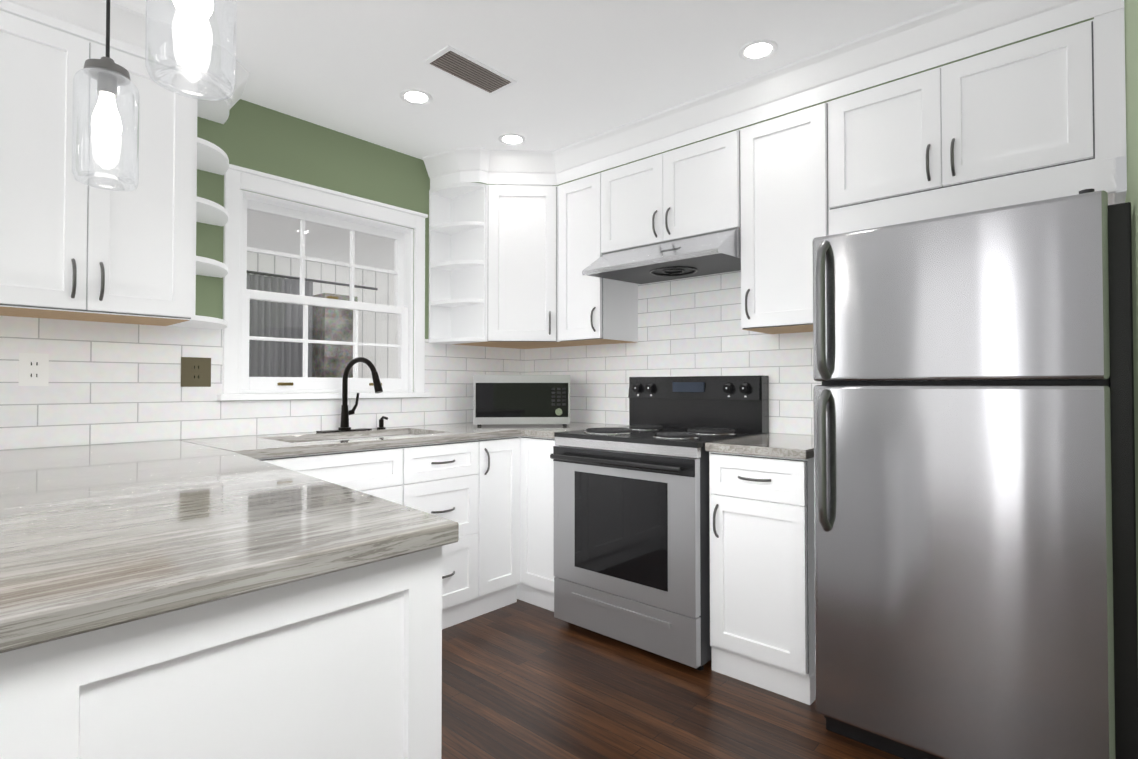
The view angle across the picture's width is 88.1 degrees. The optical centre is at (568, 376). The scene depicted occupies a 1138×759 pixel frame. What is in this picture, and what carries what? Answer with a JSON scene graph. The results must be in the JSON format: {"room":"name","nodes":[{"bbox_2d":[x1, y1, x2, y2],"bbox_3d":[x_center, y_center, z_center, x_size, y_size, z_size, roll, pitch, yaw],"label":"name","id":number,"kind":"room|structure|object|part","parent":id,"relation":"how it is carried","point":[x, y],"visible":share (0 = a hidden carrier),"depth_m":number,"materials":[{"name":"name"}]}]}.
{"room":"kitchen","nodes":[
{"label":"kitchen","id":0,"kind":"room"},
{"bbox_2d":[247,246,397,377],"bbox_3d":[-4.011,-0.010,4.416,0.120,2.440,7.140,-1,-1,42],"label":"wall","id":1,"kind":"structure","parent":0,"point":[291,264],"depth_m":6.29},
{"bbox_2d":[247,270,377,376],"bbox_3d":[-2.646,0.128,5.270,0.079,2.091,2.000,-1,-1,42],"label":"curtain","id":2,"kind":"object","parent":1,"relation":"hanging from","point":[290,314],"depth_m":5.30,"materials":[{"name":"grey fabric"}]},
{"bbox_2d":[312,293,357,377],"bbox_3d":[-2.360,0.222,5.813,0.440,2.020,0.330,-1,-1,42],"label":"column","id":3,"kind":"structure","parent":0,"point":[320,362],"depth_m":5.64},
{"bbox_2d":[195,93,495,400],"bbox_3d":[-2.216,-0.049,1.926,0.120,2.440,5.600,-1,-1,42],"label":"wall","id":4,"kind":"structure","parent":0,"point":[252,136],"depth_m":2.86,"materials":[{"name":"green paint"}]},
{"bbox_2d":[0,10,95,320],"bbox_3d":[-1.850,-0.683,1.991,0.342,0.930,0.303,-1,-1,42],"label":"upper cabinet","id":5,"kind":"object","parent":4,"relation":"attached to","point":[48,217],"depth_m":1.91,"materials":[{"name":"white wood"}]},
{"bbox_2d":[80,43,203,326],"bbox_3d":[-1.642,-0.679,2.222,0.342,0.930,0.328,-1,-1,42],"label":"upper cabinet","id":6,"kind":"object","parent":4,"relation":"attached to","point":[148,265],"depth_m":2.13,"materials":[{"name":"white wood"}]},
{"bbox_2d":[0,0,248,109],"bbox_3d":[-1.895,-1.207,1.888,0.383,0.124,1.676,-1,-1,42],"label":"crown molding","id":7,"kind":"structure","parent":6,"relation":"attached to","point":[85,18],"depth_m":2.04,"materials":[{"name":"white wood"}]},
{"bbox_2d":[0,316,524,450],"bbox_3d":[-1.569,0.024,2.548,0.008,0.505,3.792,-1,-1,42],"label":"tile backsplash","id":8,"kind":"structure","parent":4,"relation":"attached to","point":[113,383],"depth_m":2.40,"materials":[{"name":"white tile"}]},
{"bbox_2d":[19,353,48,385],"bbox_3d":[-1.936,-0.025,2.128,0.008,0.118,0.080,-1,-1,42],"label":"electrical outlet","id":9,"kind":"object","parent":8,"relation":"attached to","point":[33,369],"visible":1,"depth_m":2.13,"materials":[{"name":"white plastic"}]},
{"bbox_2d":[181,357,210,386],"bbox_3d":[-1.591,-0.019,2.511,0.008,0.125,0.112,-1,-1,42],"label":"electrical outlet","id":10,"kind":"object","parent":8,"relation":"attached to","point":[195,371],"visible":1,"depth_m":2.51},
{"bbox_2d":[217,164,430,400],"bbox_3d":[-1.209,-0.411,3.009,0.175,1.045,1.077,-1,-1,42],"label":"window","id":11,"kind":"structure","parent":4,"relation":"in","point":[237,179],"depth_m":2.94,"materials":[{"name":"white wood"}]},
{"bbox_3d":[-1.228,-0.379,3.026,0.088,0.889,0.877,-1,-1,42],"label":"window sashes","id":12,"kind":"part","parent":11,"relation":"part of","materials":[{"name":"white wood"}]},
{"bbox_2d":[444,183,534,348],"bbox_3d":[-0.387,-0.635,3.632,0.321,0.885,0.622,-1,-1,42],"label":"upper cabinet","id":13,"kind":"object","parent":4,"relation":"attached to","point":[463,208],"depth_m":3.39,"materials":[{"name":"white wood"}]},
{"bbox_2d":[423,0,1123,189],"bbox_3d":[0.410,-1.174,2.553,2.920,0.168,0.491,-1,-1,42],"label":"crown molding","id":14,"kind":"structure","parent":13,"relation":"attached to","point":[958,30],"depth_m":2.40,"materials":[{"name":"white wood"}]},
{"bbox_2d":[0,0,960,269],"bbox_3d":[-0.993,-1.322,1.720,8.240,0.100,7.140,-1,-1,42],"label":"ceiling","id":15,"kind":"structure","parent":0,"point":[578,70],"depth_m":2.33,"materials":[{"name":"white paint"}]},
{"bbox_2d":[72,0,139,190],"bbox_3d":[-1.103,-0.868,1.408,0.125,0.816,0.125,-1,-1,42],"label":"pendant light","id":16,"kind":"object","parent":15,"relation":"hanging from","point":[108,74],"visible":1,"depth_m":1.40,"materials":[{"name":"clear glass"}]},
{"bbox_2d":[145,0,235,100],"bbox_3d":[-0.620,-0.881,0.973,0.125,0.802,0.125,-1,-1,42],"label":"pendant light","id":17,"kind":"object","parent":15,"relation":"hanging from","point":[195,11],"visible":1,"depth_m":0.98,"materials":[{"name":"clear glass"}]},
{"bbox_2d":[400,89,432,104],"bbox_3d":[-0.687,-1.254,2.645,0.144,0.006,0.144,-1,-1,42],"label":"recessed light","id":18,"kind":"object","parent":15,"relation":"in","point":[415,97],"visible":1,"depth_m":2.64,"materials":[{"name":"white plastic"}]},
{"bbox_2d":[423,45,517,95],"bbox_3d":[-0.403,-1.256,2.432,0.170,0.009,0.360,-1,-1,42],"label":"ceiling vent","id":19,"kind":"object","parent":15,"relation":"in","point":[462,67],"visible":1,"depth_m":2.41,"materials":[{"name":"grey metal"}]},
{"bbox_2d":[499,134,525,145],"bbox_3d":[-0.299,-1.247,3.099,0.144,0.006,0.144,-1,-1,42],"label":"recessed light","id":20,"kind":"object","parent":15,"relation":"in","point":[512,139],"visible":1,"depth_m":3.10,"materials":[{"name":"white plastic"}]},
{"bbox_2d":[739,39,777,60],"bbox_3d":[0.732,-1.260,2.276,0.144,0.006,0.144,-1,-1,42],"label":"recessed light","id":21,"kind":"object","parent":15,"relation":"in","point":[759,50],"visible":1,"depth_m":2.27,"materials":[{"name":"white plastic"}]},
{"bbox_2d":[441,599,902,758],"bbox_3d":[-0.993,1.218,1.680,8.240,0.100,7.140,-1,-1,42],"label":"floor","id":22,"kind":"structure","parent":0,"point":[521,679],"depth_m":2.10,"materials":[{"name":"brown wood"}]},
{"bbox_2d":[0,657,15,758],"bbox_3d":[-1.460,0.721,1.122,2.039,0.884,0.382,-1,-1,42],"label":"base cabinet","id":23,"kind":"object","parent":22,"relation":"on","point":[7,664],"depth_m":0.60,"materials":[{"name":"white wood"}]},
{"bbox_2d":[16,545,455,758],"bbox_3d":[-1.151,0.726,1.465,2.039,0.884,0.546,-1,-1,42],"label":"base cabinet","id":24,"kind":"object","parent":22,"relation":"on","point":[302,595],"depth_m":0.79,"materials":[{"name":"white wood"}]},
{"bbox_2d":[0,441,519,656],"bbox_3d":[-1.229,0.264,1.362,2.070,0.034,1.089,-1,-1,42],"label":"countertop","id":25,"kind":"structure","parent":24,"relation":"on","point":[94,539],"depth_m":0.95,"materials":[{"name":"grey stone"}]},
{"bbox_2d":[316,457,407,484],"bbox_3d":[-1.226,0.741,2.443,0.619,0.884,0.832,-1,-1,42],"label":"base cabinet","id":26,"kind":"object","parent":22,"relation":"on","point":[382,468],"depth_m":2.47,"materials":[{"name":"white wood"}]},
{"bbox_2d":[408,449,483,623],"bbox_3d":[-0.807,0.748,2.909,0.619,0.884,0.420,-1,-1,42],"label":"base cabinet","id":27,"kind":"object","parent":22,"relation":"on","point":[460,472],"depth_m":2.80,"materials":[{"name":"white wood"}]},
{"bbox_2d":[484,445,519,613],"bbox_3d":[-0.567,0.753,3.175,0.619,0.884,0.299,-1,-1,42],"label":"base cabinet","id":28,"kind":"object","parent":22,"relation":"on","point":[501,462],"depth_m":2.99,"materials":[{"name":"white wood"}]},
{"bbox_2d":[520,441,558,611],"bbox_3d":[0.059,0.753,3.201,0.319,0.884,0.618,-1,-1,42],"label":"base cabinet","id":29,"kind":"object","parent":22,"relation":"on","point":[537,576],"depth_m":3.00,"materials":[{"name":"white wood"}]},
{"bbox_2d":[180,422,628,464],"bbox_3d":[-0.625,0.288,2.896,0.915,0.034,1.998,-1,-1,42],"label":"countertop","id":30,"kind":"structure","parent":29,"relation":"on","point":[427,438],"depth_m":2.64,"materials":[{"name":"grey stone"}]},
{"bbox_2d":[292,433,399,440],"bbox_3d":[-0.963,0.397,2.728,0.424,0.212,0.784,-1,-1,42],"label":"sink","id":31,"kind":"object","parent":30,"relation":"in","point":[353,434],"depth_m":2.86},
{"bbox_2d":[316,357,382,432],"bbox_3d":[-1.041,0.087,2.872,0.274,0.367,0.260,-1,-1,42],"label":"faucet","id":32,"kind":"object","parent":30,"relation":"on","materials":[{"name":"black metal"}]},
{"bbox_2d":[473,375,569,425],"bbox_3d":[-0.272,0.136,3.465,0.540,0.287,0.390,0,-1,-3],"label":"microwave","id":33,"kind":"object","parent":30,"relation":"on","point":[521,399],"visible":1,"depth_m":3.29,"materials":[{"name":"metal"}]},
{"bbox_2d":[550,375,768,669],"bbox_3d":[0.419,0.590,2.785,0.771,1.190,0.751,-1,-1,42],"label":"range","id":34,"kind":"object","parent":22,"relation":"on","point":[631,537],"visible":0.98,"depth_m":2.55,"materials":[{"name":"grey metal"}]},
{"bbox_3d":[0.202,0.735,2.541,0.763,0.813,0.101,-1,-1,42],"label":"door","id":35,"kind":"part","parent":34,"relation":"part of","materials":[{"name":"metal"}]},
{"bbox_2d":[709,453,815,704],"bbox_3d":[0.902,0.741,2.443,0.390,0.884,0.618,-1,-1,42],"label":"base cabinet","id":36,"kind":"object","parent":22,"relation":"on","point":[761,509],"depth_m":2.20,"materials":[{"name":"white wood"}]},
{"bbox_2d":[705,433,813,460],"bbox_3d":[0.900,0.281,2.442,0.398,0.034,0.633,-1,-1,42],"label":"countertop","id":37,"kind":"structure","parent":36,"relation":"on","point":[794,447],"depth_m":2.27,"materials":[{"name":"grey stone"}]},
{"bbox_2d":[813,189,1137,758],"bbox_3d":[1.307,0.348,1.923,0.772,1.647,0.761,-1,-1,42],"label":"refrigerator","id":38,"kind":"object","parent":22,"relation":"on","point":[975,523],"visible":1,"depth_m":1.64,"materials":[{"name":"grey metal"}]},
{"bbox_3d":[0.822,0.029,1.899,0.028,0.946,0.068,-1,-1,42],"label":"handle","id":39,"kind":"part","parent":38,"relation":"part of","materials":[{"name":"metal"}]},
{"bbox_2d":[552,17,1093,185],"bbox_3d":[1.600,-0.042,2.339,5.000,2.440,0.120,-1,-1,42],"label":"wall","id":40,"kind":"structure","parent":0,"point":[849,94],"depth_m":2.56,"materials":[{"name":"white paint"}]},
{"bbox_2d":[484,184,583,347],"bbox_3d":[-0.162,-0.638,3.429,0.285,0.885,0.622,-1,-1,42],"label":"upper cabinet","id":41,"kind":"object","parent":40,"relation":"attached to","point":[501,202],"depth_m":3.30,"materials":[{"name":"white wood"}]},
{"bbox_2d":[556,173,637,344],"bbox_3d":[0.159,-0.640,3.329,0.324,0.885,0.341,-1,-1,42],"label":"upper cabinet","id":42,"kind":"object","parent":40,"relation":"attached to","point":[591,310],"depth_m":3.21,"materials":[{"name":"white wood"}]},
{"bbox_2d":[600,153,663,255],"bbox_3d":[0.424,-0.866,3.095,0.389,0.440,0.341,-1,-1,42],"label":"upper cabinet","id":43,"kind":"object","parent":40,"relation":"attached to","point":[632,194],"depth_m":2.97,"materials":[{"name":"white wood"}]},
{"bbox_2d":[525,270,821,435],"bbox_3d":[0.502,-0.211,3.244,2.160,0.995,0.008,-1,-1,42],"label":"tile backsplash","id":44,"kind":"structure","parent":40,"relation":"attached to","point":[690,326],"depth_m":3.12,"materials":[{"name":"white tile"}]},
{"bbox_2d":[664,129,739,241],"bbox_3d":[0.711,-0.870,2.837,0.391,0.440,0.341,-1,-1,42],"label":"upper cabinet","id":45,"kind":"object","parent":40,"relation":"attached to","point":[702,178],"depth_m":2.70,"materials":[{"name":"white wood"}]},
{"bbox_2d":[582,228,740,283],"bbox_3d":[0.512,-0.577,2.884,0.745,0.137,0.510,-1,-1,42],"label":"range hood","id":46,"kind":"object","parent":45,"relation":"attached to","point":[710,253],"visible":1,"depth_m":2.76,"materials":[{"name":"metal"}]},
{"bbox_2d":[738,102,855,333],"bbox_3d":[0.995,-0.651,2.577,0.375,0.885,0.341,-1,-1,42],"label":"upper cabinet","id":47,"kind":"object","parent":40,"relation":"attached to","point":[784,159],"depth_m":2.45,"materials":[{"name":"white wood"}]},
{"bbox_2d":[828,8,1126,230],"bbox_3d":[1.454,-0.878,2.167,0.858,0.445,0.341,-1,-1,42],"label":"upper cabinet","id":48,"kind":"object","parent":40,"relation":"attached to","point":[1038,118],"depth_m":1.98,"materials":[{"name":"white wood"}]},
{"bbox_2d":[1124,0,1137,627],"bbox_3d":[0.733,-0.069,0.617,0.120,2.440,3.599,-1,-1,42],"label":"wall","id":49,"kind":"structure","parent":0,"point":[1131,41],"depth_m":1.55,"materials":[{"name":"green paint"}]}
]}

